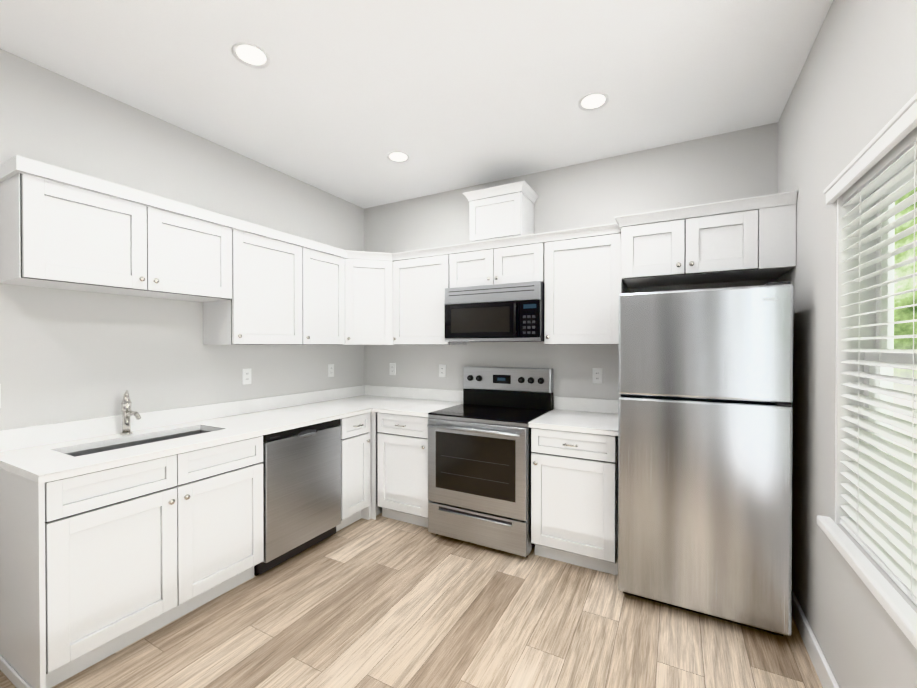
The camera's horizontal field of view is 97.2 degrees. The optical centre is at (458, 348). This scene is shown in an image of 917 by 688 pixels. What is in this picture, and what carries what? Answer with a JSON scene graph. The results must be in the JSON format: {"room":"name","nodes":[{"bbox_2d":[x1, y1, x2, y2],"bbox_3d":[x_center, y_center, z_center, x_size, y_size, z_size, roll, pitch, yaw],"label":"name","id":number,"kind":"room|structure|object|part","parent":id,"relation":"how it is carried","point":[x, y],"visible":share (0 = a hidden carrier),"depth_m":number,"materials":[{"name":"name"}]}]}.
{"room":"kitchen","nodes":[
{"label":"kitchen","id":0,"kind":"room"},
{"bbox_2d":[0,49,363,429],"bbox_3d":[-2.548,-0.004,1.346,0.160,2.808,6.400,0,0,28],"label":"wall","id":1,"kind":"structure","parent":0,"point":[66,355],"depth_m":2.38,"materials":[{"name":"paint"}]},
{"bbox_2d":[0,173,231,301],"bbox_3d":[-1.783,-0.536,2.215,0.354,0.450,0.938,0,0,28],"label":"upper cabinet","id":2,"kind":"object","parent":1,"relation":"attached to","point":[56,235],"visible":1,"depth_m":2.00,"materials":[{"name":"grey wood"}]},
{"bbox_2d":[0,155,346,257],"bbox_3d":[-1.555,-0.794,2.644,0.347,0.060,1.944,0,0,28],"label":"crown molding","id":3,"kind":"structure","parent":2,"relation":"on","point":[14,165],"depth_m":2.11,"materials":[{"name":"white wood"}]},
{"bbox_2d":[242,368,250,384],"bbox_3d":[-1.566,0.203,2.994,0.007,0.116,0.072,0,0,28],"label":"electrical outlet","id":4,"kind":"object","parent":1,"relation":"attached to","point":[246,376],"visible":1,"depth_m":2.99,"materials":[{"name":"white plastic"}]},
{"bbox_2d":[203,229,301,344],"bbox_3d":[-1.431,-0.398,2.870,0.354,0.735,0.542,0,0,28],"label":"upper cabinet","id":5,"kind":"object","parent":1,"relation":"attached to","point":[263,306],"visible":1,"depth_m":2.73,"materials":[{"name":"grey wood"}]},
{"bbox_2d":[301,248,344,344],"bbox_3d":[-1.196,-0.402,3.305,0.354,0.735,0.440,0,0,28],"label":"upper cabinet","id":6,"kind":"object","parent":1,"relation":"attached to","point":[323,298],"visible":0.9,"depth_m":3.22,"materials":[{"name":"grey wood"}]},
{"bbox_2d":[328,364,333,376],"bbox_3d":[-1.173,0.198,3.725,0.007,0.116,0.072,0,0,28],"label":"electrical outlet","id":7,"kind":"object","parent":1,"relation":"attached to","point":[330,370],"visible":1,"depth_m":3.72,"materials":[{"name":"white plastic"}]},
{"bbox_2d":[0,513,822,687],"bbox_3d":[-1.000,1.466,0.524,3.675,0.120,6.720,0,0,28],"label":"floor","id":8,"kind":"structure","parent":0,"point":[380,601],"depth_m":1.98,"materials":[{"name":"brown wood"}]},
{"bbox_2d":[0,436,263,687],"bbox_3d":[-1.661,0.955,2.135,0.654,0.880,0.983,0,0,28],"label":"base cabinet","id":9,"kind":"object","parent":8,"relation":"on","point":[97,566],"visible":0.94,"depth_m":1.80,"materials":[{"name":"grey wood"}]},
{"bbox_2d":[254,419,340,575],"bbox_3d":[-1.286,0.951,2.854,0.632,0.876,0.622,0,0,28],"label":"dishwasher","id":10,"kind":"object","parent":8,"relation":"on","point":[301,489],"visible":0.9,"depth_m":2.65,"materials":[{"name":"grey metal"}]},
{"bbox_2d":[336,412,370,531],"bbox_3d":[-1.041,0.946,3.282,0.658,0.880,0.345,0,0,28],"label":"base cabinet","id":11,"kind":"object","parent":8,"relation":"on","point":[355,467],"visible":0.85,"depth_m":3.14,"materials":[{"name":"grey wood"}]},
{"bbox_2d":[371,412,429,527],"bbox_3d":[-0.598,0.944,3.560,1.175,0.880,0.658,0,0,28],"label":"base cabinet","id":12,"kind":"object","parent":8,"relation":"on","point":[399,467],"visible":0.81,"depth_m":3.16,"materials":[{"name":"grey wood"}]},
{"bbox_2d":[0,385,407,483],"bbox_3d":[-1.279,0.542,2.836,0.660,0.334,2.574,0,0,28],"label":"countertop","id":13,"kind":"structure","parent":12,"relation":"on","point":[39,454],"depth_m":2.27,"materials":[{"name":"stone"}]},
{"bbox_2d":[120,390,140,434],"bbox_3d":[-1.812,0.355,2.243,0.173,0.248,0.054,0,0,28],"label":"faucet","id":14,"kind":"object","parent":13,"relation":"on","point":[126,404],"visible":1,"depth_m":2.25,"materials":[{"name":"silver metal"}]},
{"bbox_2d":[372,388,462,416],"bbox_3d":[-0.301,0.438,3.404,0.523,0.134,0.646,0,0,28],"label":"countertop","id":15,"kind":"structure","parent":12,"relation":"on","point":[419,402],"depth_m":3.61,"materials":[{"name":"stone"}]},
{"bbox_2d":[427,366,552,557],"bbox_3d":[0.247,0.770,3.060,0.766,1.235,0.703,0,0,28],"label":"range","id":16,"kind":"object","parent":8,"relation":"on","point":[479,465],"visible":1,"depth_m":2.83,"materials":[{"name":"silver metal"}]},
{"bbox_2d":[531,428,617,575],"bbox_3d":[0.843,0.950,2.785,0.526,0.880,0.658,0,0,28],"label":"base cabinet","id":17,"kind":"object","parent":8,"relation":"on","point":[574,498],"visible":0.94,"depth_m":2.52,"materials":[{"name":"white wood"}]},
{"bbox_2d":[528,396,617,435],"bbox_3d":[0.848,0.443,2.785,0.549,0.134,0.646,0,0,28],"label":"countertop","id":18,"kind":"structure","parent":17,"relation":"on","point":[572,414],"depth_m":2.81,"materials":[{"name":"stone"}]},
{"bbox_2d":[618,281,793,635],"bbox_3d":[1.391,0.537,2.381,0.760,1.712,0.751,0,0,28],"label":"fridge","id":19,"kind":"object","parent":8,"relation":"on","point":[705,426],"visible":1,"depth_m":2.03,"materials":[{"name":"grey metal"}]},
{"bbox_2d":[0,0,832,208],"bbox_3d":[-1.000,-1.462,0.502,3.675,0.120,6.720,0,0,28],"label":"ceiling","id":20,"kind":"structure","parent":0,"point":[341,99],"depth_m":2.08,"materials":[{"name":"paint"}]},
{"bbox_2d":[232,42,269,67],"bbox_3d":[-0.995,-1.408,1.942,0.164,0.008,0.164,0,0,28],"label":"recessed light","id":21,"kind":"object","parent":20,"relation":"in","point":[250,55],"visible":1,"depth_m":1.94,"materials":[{"name":"paint"}]},
{"bbox_2d":[387,151,408,162],"bbox_3d":[-0.444,-1.415,2.986,0.164,0.008,0.164,0,0,28],"label":"recessed light","id":22,"kind":"object","parent":20,"relation":"in","point":[399,157],"visible":0.94,"depth_m":2.99,"materials":[{"name":"paint"}]},
{"bbox_2d":[578,92,608,110],"bbox_3d":[0.770,-1.410,2.309,0.164,0.008,0.164,0,0,28],"label":"recessed light","id":23,"kind":"object","parent":20,"relation":"in","point":[593,101],"visible":1,"depth_m":2.31,"materials":[{"name":"paint"}]},
{"bbox_2d":[364,122,777,408],"bbox_3d":[0.554,-0.019,3.401,3.675,2.808,0.160,0,0,28],"label":"wall","id":24,"kind":"structure","parent":0,"point":[739,164],"depth_m":3.11,"materials":[{"name":"paint"}]},
{"bbox_2d":[343,259,392,344],"bbox_3d":[-0.836,-0.404,3.702,0.612,0.735,0.618,0,0,28],"label":"upper cabinet","id":25,"kind":"object","parent":24,"relation":"attached to","point":[368,302],"visible":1,"depth_m":3.49,"materials":[{"name":"white wood"}]},
{"bbox_2d":[390,363,395,374],"bbox_3d":[-0.645,0.196,3.953,0.072,0.116,0.007,0,0,28],"label":"electrical outlet","id":26,"kind":"object","parent":24,"relation":"attached to","point":[392,368],"visible":1,"depth_m":3.95,"materials":[{"name":"white plastic"}]},
{"bbox_2d":[393,255,466,344],"bbox_3d":[-0.258,-0.403,3.540,0.566,0.735,0.354,0,0,28],"label":"upper cabinet","id":27,"kind":"object","parent":24,"relation":"attached to","point":[420,285],"visible":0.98,"depth_m":3.42,"materials":[{"name":"grey wood"}]},
{"bbox_2d":[439,364,445,376],"bbox_3d":[-0.148,0.198,3.685,0.072,0.116,0.007,0,0,28],"label":"electrical outlet","id":28,"kind":"object","parent":24,"relation":"attached to","point":[442,370],"visible":1,"depth_m":3.68,"materials":[{"name":"white plastic"}]},
{"bbox_2d":[449,180,544,287],"bbox_3d":[0.337,-0.856,3.216,0.780,0.745,0.354,0,0,28],"label":"upper cabinet","id":29,"kind":"object","parent":24,"relation":"attached to","point":[502,211],"visible":0.94,"depth_m":3.08,"materials":[{"name":"grey wood"}]},
{"bbox_2d":[445,281,543,341],"bbox_3d":[0.318,-0.269,3.185,0.774,0.422,0.435,0,0,28],"label":"over-the-range microwave","id":30,"kind":"object","parent":29,"relation":"attached to","point":[511,312],"visible":1,"depth_m":3.00,"materials":[{"name":"grey metal"}]},
{"bbox_2d":[544,233,626,344],"bbox_3d":[0.914,-0.399,2.910,0.523,0.735,0.354,0,0,28],"label":"upper cabinet","id":31,"kind":"object","parent":24,"relation":"attached to","point":[585,286],"visible":0.9,"depth_m":2.78,"materials":[{"name":"grey wood"}]},
{"bbox_2d":[592,368,601,383],"bbox_3d":[1.045,0.203,3.043,0.072,0.116,0.007,0,0,28],"label":"electrical outlet","id":32,"kind":"object","parent":24,"relation":"attached to","point":[596,375],"visible":1,"depth_m":3.04,"materials":[{"name":"white plastic"}]},
{"bbox_2d":[621,204,795,287],"bbox_3d":[1.495,-0.601,2.516,0.858,0.325,0.494,0,0,28],"label":"upper cabinet","id":33,"kind":"object","parent":24,"relation":"attached to","point":[759,244],"visible":1,"depth_m":2.32,"materials":[{"name":"grey wood"}]},
{"bbox_2d":[345,190,797,260],"bbox_3d":[0.431,-0.796,2.836,3.036,0.060,0.321,0,0,28],"label":"crown molding","id":34,"kind":"structure","parent":33,"relation":"on","point":[735,205],"depth_m":2.68,"materials":[{"name":"white wood"}]},
{"bbox_2d":[777,0,916,687],"bbox_3d":[0.547,0.008,-0.320,0.160,2.808,6.400,0,0,28],"label":"wall","id":35,"kind":"structure","parent":0,"point":[853,92],"depth_m":1.66,"materials":[{"name":"paint"}]},
{"bbox_2d":[792,589,838,687],"bbox_3d":[0.466,1.357,-0.273,0.018,0.110,6.390,0,0,28],"label":"baseboard","id":36,"kind":"structure","parent":35,"relation":"attached to","point":[826,677],"depth_m":1.79,"materials":[{"name":"paint"}]},
{"bbox_2d":[817,515,916,649],"bbox_3d":[1.067,0.711,0.759,0.142,0.042,2.005,0,0,28],"label":"window sill","id":37,"kind":"structure","parent":35,"relation":"attached to","point":[900,611],"depth_m":1.21,"materials":[{"name":"paint"}]},
{"bbox_2d":[835,158,916,523],"bbox_3d":[1.112,0.032,0.730,0.158,1.315,1.884,0,0,28],"label":"window","id":38,"kind":"structure","parent":35,"relation":"in","point":[902,314],"depth_m":1.53,"materials":[{"name":"paint"}]},
{"bbox_2d":[824,93,916,204],"bbox_3d":[1.057,-0.599,0.755,0.095,0.077,1.965,0,0,28],"label":"window valance","id":39,"kind":"object","parent":38,"relation":"attached to","point":[892,141],"visible":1,"depth_m":1.23,"materials":[{"name":"paint"}]},
{"bbox_2d":[840,139,916,605],"bbox_3d":[1.072,0.062,0.752,0.054,1.246,1.833,0,0,28],"label":"window blinds","id":40,"kind":"object","parent":38,"relation":"attached to","point":[879,523],"visible":1,"depth_m":1.28,"materials":[{"name":"white plastic"}]},
{"bbox_3d":[1.138,0.042,0.717,0.036,1.213,1.763,0,0,28],"label":"glass","id":41,"kind":"part","parent":38,"relation":"part of","materials":[{"name":"white"}]}
]}

